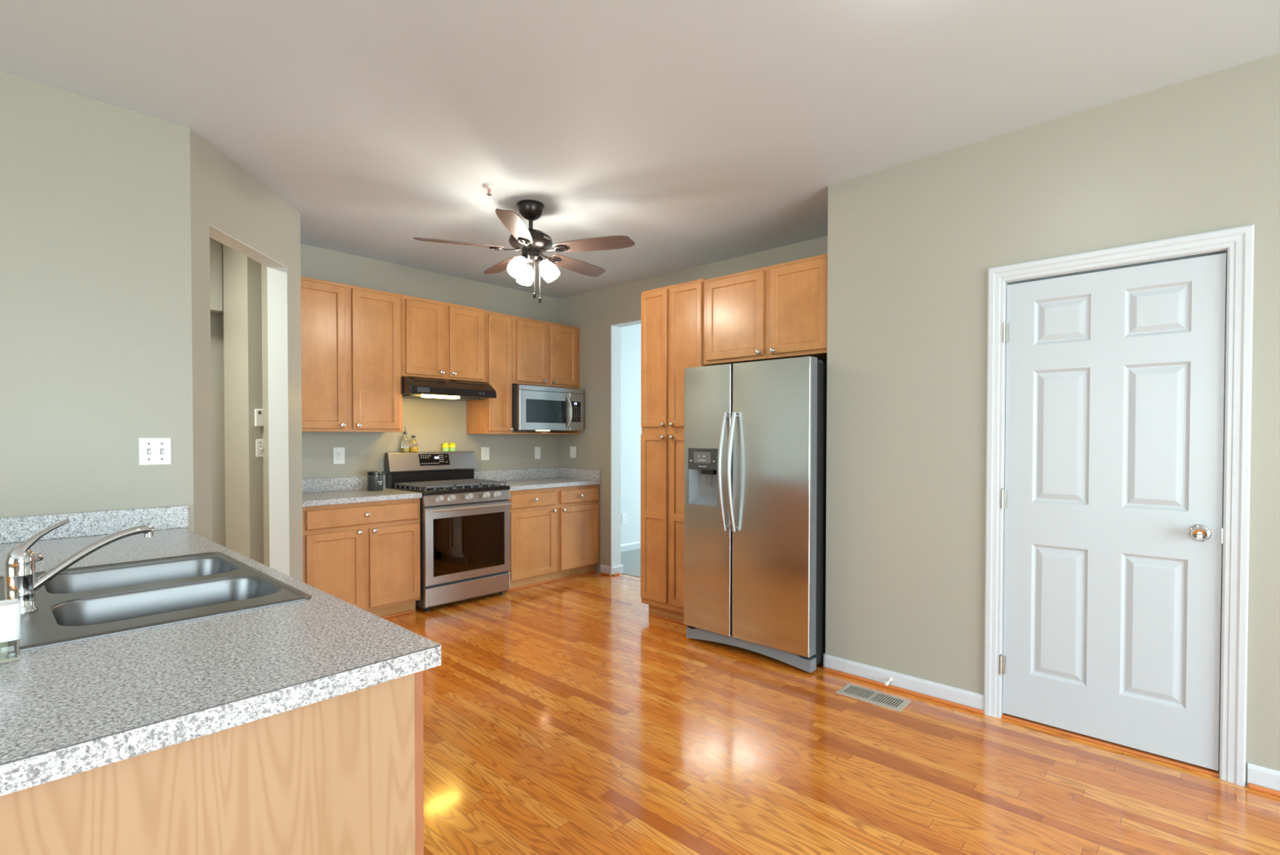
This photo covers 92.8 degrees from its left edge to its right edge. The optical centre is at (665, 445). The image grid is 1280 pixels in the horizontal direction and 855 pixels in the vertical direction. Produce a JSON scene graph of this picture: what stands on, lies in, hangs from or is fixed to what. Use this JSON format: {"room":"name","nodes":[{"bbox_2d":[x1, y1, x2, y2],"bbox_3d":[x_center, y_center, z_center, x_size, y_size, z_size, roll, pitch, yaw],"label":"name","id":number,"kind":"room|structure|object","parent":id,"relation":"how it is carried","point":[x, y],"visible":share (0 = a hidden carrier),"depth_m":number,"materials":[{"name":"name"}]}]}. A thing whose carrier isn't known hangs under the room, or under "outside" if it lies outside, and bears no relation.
{"room":"kitchen","nodes":[
{"label":"kitchen","id":0,"kind":"room"},
{"bbox_2d":[0,71,194,533],"bbox_3d":[-3.804,-0.070,1.166,0.120,2.772,4.638,1,1,42],"label":"wall","id":1,"kind":"structure","parent":0,"point":[95,286],"depth_m":2.59,"materials":[{"name":"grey paint"}]},
{"bbox_2d":[0,505,188,543],"bbox_3d":[-2.459,0.331,2.580,0.022,0.102,0.700,1,1,42],"label":"backsplash","id":2,"kind":"structure","parent":1,"relation":"attached to","point":[18,528],"depth_m":2.59,"materials":[{"name":"grey stone"}]},
{"bbox_2d":[138,437,171,465],"bbox_3d":[-2.303,0.025,2.752,0.021,0.124,0.114,1,1,42],"label":"light switch","id":3,"kind":"object","parent":1,"relation":"attached to","point":[152,451],"visible":1,"depth_m":2.75,"materials":[{"name":"white plastic"}]},
{"bbox_2d":[209,237,222,312],"bbox_3d":[-3.916,-1.234,3.737,0.100,0.522,1.960,1,1,42],"label":"wall","id":4,"kind":"structure","parent":0,"point":[215,246],"depth_m":4.41,"materials":[{"name":"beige paint"}]},
{"bbox_2d":[210,249,225,546],"bbox_3d":[-4.068,-0.114,4.021,0.080,2.772,2.160,1,1,42],"label":"wall","id":5,"kind":"structure","parent":0,"point":[217,381],"depth_m":4.67,"materials":[{"name":"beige paint"}]},
{"bbox_2d":[222,244,263,564],"bbox_3d":[-2.931,-0.117,4.309,0.600,2.772,0.180,1,1,42],"label":"wall","id":6,"kind":"structure","parent":0,"point":[242,274],"depth_m":4.13,"materials":[{"name":"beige paint"}]},
{"bbox_2d":[254,408,263,426],"bbox_3d":[-2.718,-0.189,4.078,0.023,0.116,0.050,1,1,42],"label":"thermostat","id":7,"kind":"object","parent":6,"relation":"attached to","point":[259,413],"visible":1,"depth_m":4.07,"materials":[{"name":"white plastic"}]},
{"bbox_2d":[255,439,262,457],"bbox_3d":[-2.715,0.015,4.086,0.021,0.118,0.052,1,1,42],"label":"light switch","id":8,"kind":"object","parent":6,"relation":"attached to","point":[259,442],"visible":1,"depth_m":4.08,"materials":[{"name":"white plastic"}]},
{"bbox_2d":[190,128,302,582],"bbox_3d":[-2.340,-0.102,3.389,0.115,2.772,1.077,0,1,-7],"label":"wall","id":9,"kind":"structure","parent":0,"point":[224,196],"depth_m":3.15,"materials":[{"name":"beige paint"}]},
{"bbox_2d":[209,224,287,267],"bbox_3d":[-2.337,-1.091,3.358,0.113,0.004,0.765,0,1,-7],"label":"trim","id":10,"kind":"structure","parent":9,"relation":"attached to","point":[215,233],"depth_m":3.35,"materials":[{"name":"paint"}]},
{"bbox_2d":[266,266,289,575],"bbox_3d":[-2.383,0.092,3.754,0.113,2.374,0.004,0,1,-7],"label":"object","id":11,"kind":"structure","parent":9,"relation":"attached to","point":[277,277],"depth_m":3.75,"materials":[{"name":"paint"}]},
{"bbox_2d":[261,263,269,566],"bbox_3d":[-2.667,-0.114,4.139,0.620,2.772,0.115,1,1,42],"label":"wall","id":12,"kind":"structure","parent":0,"point":[264,268],"depth_m":4.06,"materials":[{"name":"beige paint"}]},
{"bbox_2d":[300,243,641,544],"bbox_3d":[-0.600,-0.154,7.027,0.120,2.772,6.940,1,1,42],"label":"wall","id":13,"kind":"structure","parent":0,"point":[433,423],"depth_m":5.45,"materials":[{"name":"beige paint"}]},
{"bbox_2d":[333,447,344,464],"bbox_3d":[-2.543,0.076,4.743,0.008,0.130,0.086,1,1,42],"label":"wall outlet","id":14,"kind":"object","parent":13,"relation":"attached to","point":[338,452],"visible":1,"depth_m":4.74,"materials":[{"name":"white plastic"}]},
{"bbox_2d":[302,475,385,493],"bbox_3d":[-2.577,0.298,4.697,0.020,0.104,0.822,1,1,42],"label":"backsplash","id":15,"kind":"structure","parent":13,"relation":"attached to","point":[344,483],"depth_m":4.70,"materials":[{"name":"grey stone"}]},
{"bbox_2d":[300,275,402,431],"bbox_3d":[-2.443,-0.646,4.566,0.370,1.080,0.823,1,1,42],"label":"upper cabinet","id":16,"kind":"object","parent":13,"relation":"attached to","point":[352,351],"visible":0.84,"depth_m":4.49,"materials":[{"name":"brown wood"}]},
{"bbox_2d":[401,294,485,382],"bbox_3d":[-1.923,-0.874,5.149,0.370,0.635,0.740,1,1,42],"label":"upper cabinet","id":17,"kind":"object","parent":13,"relation":"attached to","point":[440,340],"visible":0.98,"depth_m":5.01,"materials":[{"name":"brown wood"}]},
{"bbox_2d":[400,375,496,400],"bbox_3d":[-1.875,-0.472,5.109,0.469,0.162,0.757,1,1,42],"label":"range hood","id":18,"kind":"object","parent":13,"relation":"attached to","point":[413,387],"visible":0.92,"depth_m":4.94,"materials":[{"name":"black metal"}]},
{"bbox_2d":[480,446,489,460],"bbox_3d":[-1.686,0.072,5.709,0.008,0.124,0.086,1,1,42],"label":"wall outlet","id":19,"kind":"object","parent":13,"relation":"attached to","point":[485,451],"visible":1,"depth_m":5.71,"materials":[{"name":"white plastic"}]},
{"bbox_2d":[466,311,513,434],"bbox_3d":[-1.587,-0.648,5.532,0.370,1.078,0.270,1,1,42],"label":"upper cabinet","id":20,"kind":"object","parent":13,"relation":"attached to","point":[488,415],"visible":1,"depth_m":5.43,"materials":[{"name":"brown wood"}]},
{"bbox_2d":[474,466,559,480],"bbox_3d":[-1.446,0.281,5.972,0.020,0.104,1.046,1,1,42],"label":"backsplash","id":21,"kind":"structure","parent":13,"relation":"attached to","point":[539,473],"depth_m":5.96,"materials":[{"name":"grey stone"}]},
{"bbox_2d":[494,315,579,434],"bbox_3d":[-1.230,-0.652,5.934,0.370,1.075,0.801,1,1,42],"label":"upper cabinet","id":22,"kind":"object","parent":13,"relation":"attached to","point":[544,353],"visible":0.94,"depth_m":5.79,"materials":[{"name":"brown wood"}]},
{"bbox_2d":[494,432,577,434],"bbox_3d":[-1.259,-0.122,5.948,0.321,0.014,0.772,1,1,42],"label":"shelf","id":23,"kind":"object","parent":22,"relation":"attached to","point":[512,433],"depth_m":5.79,"materials":[{"name":"brown wood"}]},
{"bbox_2d":[511,384,583,431],"bbox_3d":[-1.192,-0.354,5.888,0.461,0.416,0.755,1,1,42],"label":"microwave","id":24,"kind":"object","parent":22,"relation":"in","point":[534,407],"visible":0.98,"depth_m":5.72,"materials":[{"name":"grey metal"}]},
{"bbox_2d":[534,446,540,458],"bbox_3d":[-1.289,0.070,6.157,0.008,0.122,0.072,1,1,42],"label":"wall outlet","id":25,"kind":"object","parent":13,"relation":"attached to","point":[537,449],"visible":1,"depth_m":6.15,"materials":[{"name":"white plastic"}]},
{"bbox_2d":[621,513,626,524],"bbox_3d":[-0.480,0.846,7.082,0.008,0.120,0.075,1,1,42],"label":"wall outlet","id":26,"kind":"object","parent":13,"relation":"attached to","point":[623,515],"visible":1,"depth_m":7.07,"materials":[{"name":"white plastic"}]},
{"bbox_2d":[620,541,640,551],"bbox_3d":[0.334,1.175,8.002,0.014,0.088,4.070,1,1,42],"label":"baseboard","id":27,"kind":"structure","parent":13,"relation":"attached to","point":[633,545],"depth_m":7.15,"materials":[{"name":"white paint"}]},
{"bbox_2d":[620,548,640,577],"bbox_3d":[2.162,1.304,6.382,4.898,0.124,4.068,1,1,42],"label":"carpet","id":28,"kind":"object","parent":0,"point":[630,560],"visible":0.02,"depth_m":6.48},
{"bbox_2d":[0,0,1279,298],"bbox_3d":[-0.012,-1.537,2.904,11.200,0.120,12.300,1,1,42],"label":"ceiling","id":29,"kind":"structure","parent":0,"point":[695,132],"depth_m":2.52,"materials":[{"name":"white paint"}]},
{"bbox_2d":[482,184,495,195],"bbox_3d":[-1.011,-1.464,3.494,0.070,0.048,0.070,1,1,42],"label":"sprinkler head","id":30,"kind":"object","parent":29,"relation":"attached to","point":[487,187],"visible":1,"depth_m":3.48},
{"bbox_2d":[413,199,635,302],"bbox_3d":[-0.831,-1.190,3.806,1.279,0.604,1.265,1,1,42],"label":"ceiling fan","id":31,"kind":"object","parent":29,"relation":"hanging from","point":[531,242],"visible":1,"depth_m":3.70,"materials":[{"name":"brown metal"}]},
{"bbox_2d":[559,235,827,573],"bbox_3d":[0.220,-0.127,5.277,3.670,2.772,0.130,1,1,42],"label":"wall","id":32,"kind":"structure","parent":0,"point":[594,312],"depth_m":5.91,"materials":[{"name":"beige paint"}]},
{"bbox_2d":[569,446,575,457],"bbox_3d":[-0.947,0.064,6.222,0.090,0.116,0.008,1,1,42],"label":"wall switch","id":33,"kind":"object","parent":32,"relation":"attached to","point":[572,449],"visible":1,"depth_m":6.22,"materials":[{"name":"white plastic"}]},
{"bbox_2d":[599,564,612,576],"bbox_3d":[-0.578,1.205,5.897,0.152,0.088,0.030,1,1,42],"label":"baseboard","id":34,"kind":"structure","parent":32,"relation":"attached to","point":[604,570],"depth_m":5.89,"materials":[{"name":"white paint"}]},
{"bbox_2d":[612,564,623,575],"bbox_3d":[-0.461,1.205,5.913,0.030,0.088,0.150,1,1,42],"label":"baseboard","id":35,"kind":"structure","parent":34,"relation":"attached to","point":[618,569],"depth_m":5.91,"materials":[{"name":"white paint"}]},
{"bbox_2d":[610,320,640,566],"bbox_3d":[-0.106,0.051,5.569,1.001,2.408,0.128,1,1,42],"label":"door frame","id":36,"kind":"structure","parent":32,"relation":"attached to","point":[615,331],"depth_m":5.89,"materials":[{"name":"paint"}]},
{"bbox_2d":[384,572,1279,854],"bbox_3d":[-1.363,1.377,1.355,11.100,0.120,8.130,1,1,42],"label":"floor","id":37,"kind":"structure","parent":0,"point":[564,716],"depth_m":2.50,"materials":[{"name":"brown wood"}]},
{"bbox_2d":[0,670,423,854],"bbox_3d":[-1.565,0.874,1.815,2.347,0.872,0.670,1,1,42],"label":"base cabinet","id":38,"kind":"object","parent":37,"relation":"on","point":[343,774],"visible":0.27,"depth_m":1.03,"materials":[{"name":"brown wood"}]},
{"bbox_2d":[0,505,440,795],"bbox_3d":[-1.571,0.366,1.793,2.397,0.144,0.700,1,1,42],"label":"countertop","id":39,"kind":"structure","parent":38,"relation":"on","point":[68,708],"depth_m":1.13,"materials":[{"name":"grey stone"}]},
{"bbox_2d":[0,598,21,662],"bbox_3d":[-1.260,0.351,1.149,0.058,0.107,0.060,1,1,42],"label":"soap dispenser","id":40,"kind":"object","parent":39,"relation":"on","point":[10,609],"visible":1,"depth_m":1.14,"materials":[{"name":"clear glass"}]},
{"bbox_2d":[0,598,21,642],"bbox_3d":[-1.260,0.332,1.149,0.058,0.068,0.060,1,1,42],"label":"label","id":41,"kind":"object","parent":40,"relation":"on","point":[10,609],"depth_m":1.14,"materials":[{"name":"white plastic"}]},
{"bbox_2d":[3,519,154,613],"bbox_3d":[-1.503,0.289,1.571,0.068,0.210,0.303,0,1,21],"label":"faucet","id":42,"kind":"object","parent":39,"relation":"on","point":[20,582],"visible":0.95,"depth_m":1.46,"materials":[{"name":"silver metal"}]},
{"bbox_2d":[0,551,311,651],"bbox_3d":[-1.462,0.482,1.697,0.947,0.184,0.568,1,1,42],"label":"sink","id":43,"kind":"object","parent":39,"relation":"in","point":[80,603],"visible":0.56,"depth_m":1.69,"materials":[{"name":"metal"}]},
{"bbox_2d":[302,497,420,618],"bbox_3d":[-2.339,0.830,4.494,0.656,0.876,0.822,1,1,42],"label":"base cabinet","id":44,"kind":"object","parent":37,"relation":"on","point":[365,555],"visible":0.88,"depth_m":4.32,"materials":[{"name":"brown wood"}]},
{"bbox_2d":[302,475,422,506],"bbox_3d":[-2.344,0.321,4.491,0.643,0.142,0.822,1,1,42],"label":"countertop","id":45,"kind":"structure","parent":44,"relation":"on","point":[344,490],"depth_m":4.56,"materials":[{"name":"grey stone"}]},
{"bbox_2d":[366,471,385,490],"bbox_3d":[-2.272,0.274,4.771,0.122,0.150,0.121,0,1,-3],"label":"canister","id":46,"kind":"object","parent":45,"relation":"on","point":[375,482],"visible":1,"depth_m":4.72,"materials":[{"name":"grey metal"}]},
{"bbox_2d":[384,450,511,611],"bbox_3d":[-1.780,0.657,5.058,0.706,1.206,0.783,1,1,42],"label":"gas range","id":47,"kind":"object","parent":37,"relation":"on","point":[465,519],"visible":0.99,"depth_m":4.91,"materials":[{"name":"grey metal"}]},
{"bbox_2d":[401,426,408,452],"bbox_3d":[-2.171,-0.055,5.082,0.062,0.216,0.062,1,1,42],"label":"oil bottle","id":48,"kind":"object","parent":47,"relation":"on","point":[405,441],"visible":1,"depth_m":5.06,"materials":[{"name":"clear glass"}]},
{"bbox_2d":[408,435,418,452],"bbox_3d":[-2.123,-0.018,5.137,0.078,0.141,0.078,1,1,42],"label":"oil bottle","id":49,"kind":"object","parent":47,"relation":"on","point":[413,445],"visible":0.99,"depth_m":5.11,"materials":[{"name":"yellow glass"}]},
{"bbox_2d":[442,442,448,451],"bbox_3d":[-1.931,0.011,5.354,0.060,0.076,0.060,1,1,42],"label":"shaker","id":50,"kind":"object","parent":47,"relation":"on","point":[445,446],"visible":1,"depth_m":5.33,"materials":[{"name":"yellow plastic"}]},
{"bbox_2d":[391,484,510,495],"bbox_3d":[-1.772,0.352,5.048,0.564,0.029,0.757,1,1,42],"label":"cooktop","id":51,"kind":"object","parent":47,"relation":"in","point":[477,489],"depth_m":4.86,"materials":[{"name":"black metal"}]},
{"bbox_2d":[448,442,456,451],"bbox_3d":[-1.889,0.011,5.402,0.060,0.076,0.060,1,1,42],"label":"shaker","id":52,"kind":"object","parent":47,"relation":"on","point":[451,445],"visible":1,"depth_m":5.38,"materials":[{"name":"yellow plastic"}]},
{"bbox_2d":[415,497,508,608],"bbox_3d":[-1.812,0.792,5.089,0.620,0.875,0.751,1,1,42],"label":"oven","id":53,"kind":"object","parent":47,"relation":"in","point":[475,541],"depth_m":4.82,"materials":[{"name":"grey metal"}]},
{"bbox_2d":[506,484,599,591],"bbox_3d":[-1.207,0.812,5.770,0.656,0.876,1.043,1,1,42],"label":"base cabinet","id":54,"kind":"object","parent":37,"relation":"on","point":[554,531],"visible":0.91,"depth_m":5.54,"materials":[{"name":"brown wood"}]},
{"bbox_2d":[474,466,600,490],"bbox_3d":[-1.213,0.303,5.766,0.643,0.142,1.046,1,1,42],"label":"countertop","id":55,"kind":"structure","parent":54,"relation":"on","point":[557,477],"depth_m":5.91,"materials":[{"name":"grey stone"}]},
{"bbox_2d":[640,278,708,624],"bbox_3d":[0.275,0.064,4.602,0.583,2.412,0.806,1,1,42],"label":"pantry cabinet","id":56,"kind":"object","parent":37,"relation":"on","point":[672,317],"visible":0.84,"depth_m":4.36,"materials":[{"name":"brown wood"}]},
{"bbox_2d":[683,355,826,672],"bbox_3d":[0.717,0.387,3.975,0.914,1.786,0.930,1,1,42],"label":"refrigerator","id":57,"kind":"object","parent":37,"relation":"on","point":[755,433],"visible":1,"depth_m":3.61,"materials":[{"name":"silver metal"}]},
{"bbox_2d":[835,683,911,711],"bbox_3d":[1.070,1.290,3.139,0.336,0.004,0.160,1,1,42],"label":"floor vent","id":58,"kind":"object","parent":37,"relation":"in","point":[890,701],"visible":1,"depth_m":3.13,"materials":[{"name":"beige metal"}]},
{"bbox_2d":[825,53,1279,784],"bbox_3d":[2.901,-0.070,1.824,5.175,2.772,0.120,1,1,42],"label":"wall","id":59,"kind":"structure","parent":0,"point":[913,246],"depth_m":3.00,"materials":[{"name":"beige paint"}]},
{"bbox_2d":[703,253,827,365],"bbox_3d":[0.842,-0.836,4.087,0.923,0.572,0.806,1,1,42],"label":"upper cabinet","id":60,"kind":"object","parent":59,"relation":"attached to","point":[779,311],"visible":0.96,"depth_m":3.79,"materials":[{"name":"brown wood"}]},
{"bbox_2d":[823,653,984,714],"bbox_3d":[1.231,1.248,3.223,0.838,0.088,0.030,1,1,42],"label":"baseboard","id":61,"kind":"structure","parent":59,"relation":"attached to","point":[961,698],"depth_m":3.19,"materials":[{"name":"white paint"}]},
{"bbox_2d":[884,676,893,685],"bbox_3d":[1.182,1.248,3.224,0.020,0.027,0.068,1,1,42],"label":"door stop","id":62,"kind":"object","parent":61,"relation":"attached to","point":[886,683],"visible":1,"depth_m":3.21,"materials":[{"name":"white plastic"}]},
{"bbox_2d":[983,224,1254,786],"bbox_3d":[1.917,0.229,2.662,0.917,2.146,0.178,1,1,42],"label":"door","id":63,"kind":"structure","parent":59,"relation":"attached to","point":[1118,420],"depth_m":2.59,"materials":[{"name":"white paint"}]},
{"bbox_2d":[1247,762,1279,796],"bbox_3d":[3.464,1.282,1.243,3.292,0.088,0.030,1,1,42],"label":"baseboard","id":64,"kind":"structure","parent":59,"relation":"attached to","point":[1260,778],"depth_m":2.31,"materials":[{"name":"white paint"}]},
{"bbox_3d":[1.278,-0.103,3.798,0.125,2.772,0.680,1,1,42],"label":"wall","id":65,"kind":"structure","parent":0,"visible":0},
{"bbox_2d":[823,653,825,667],"bbox_3d":[0.952,1.244,3.558,0.014,0.085,0.100,1,1,42],"label":"baseboard","id":66,"kind":"structure","parent":65,"relation":"attached to","point":[824,653],"depth_m":3.52,"materials":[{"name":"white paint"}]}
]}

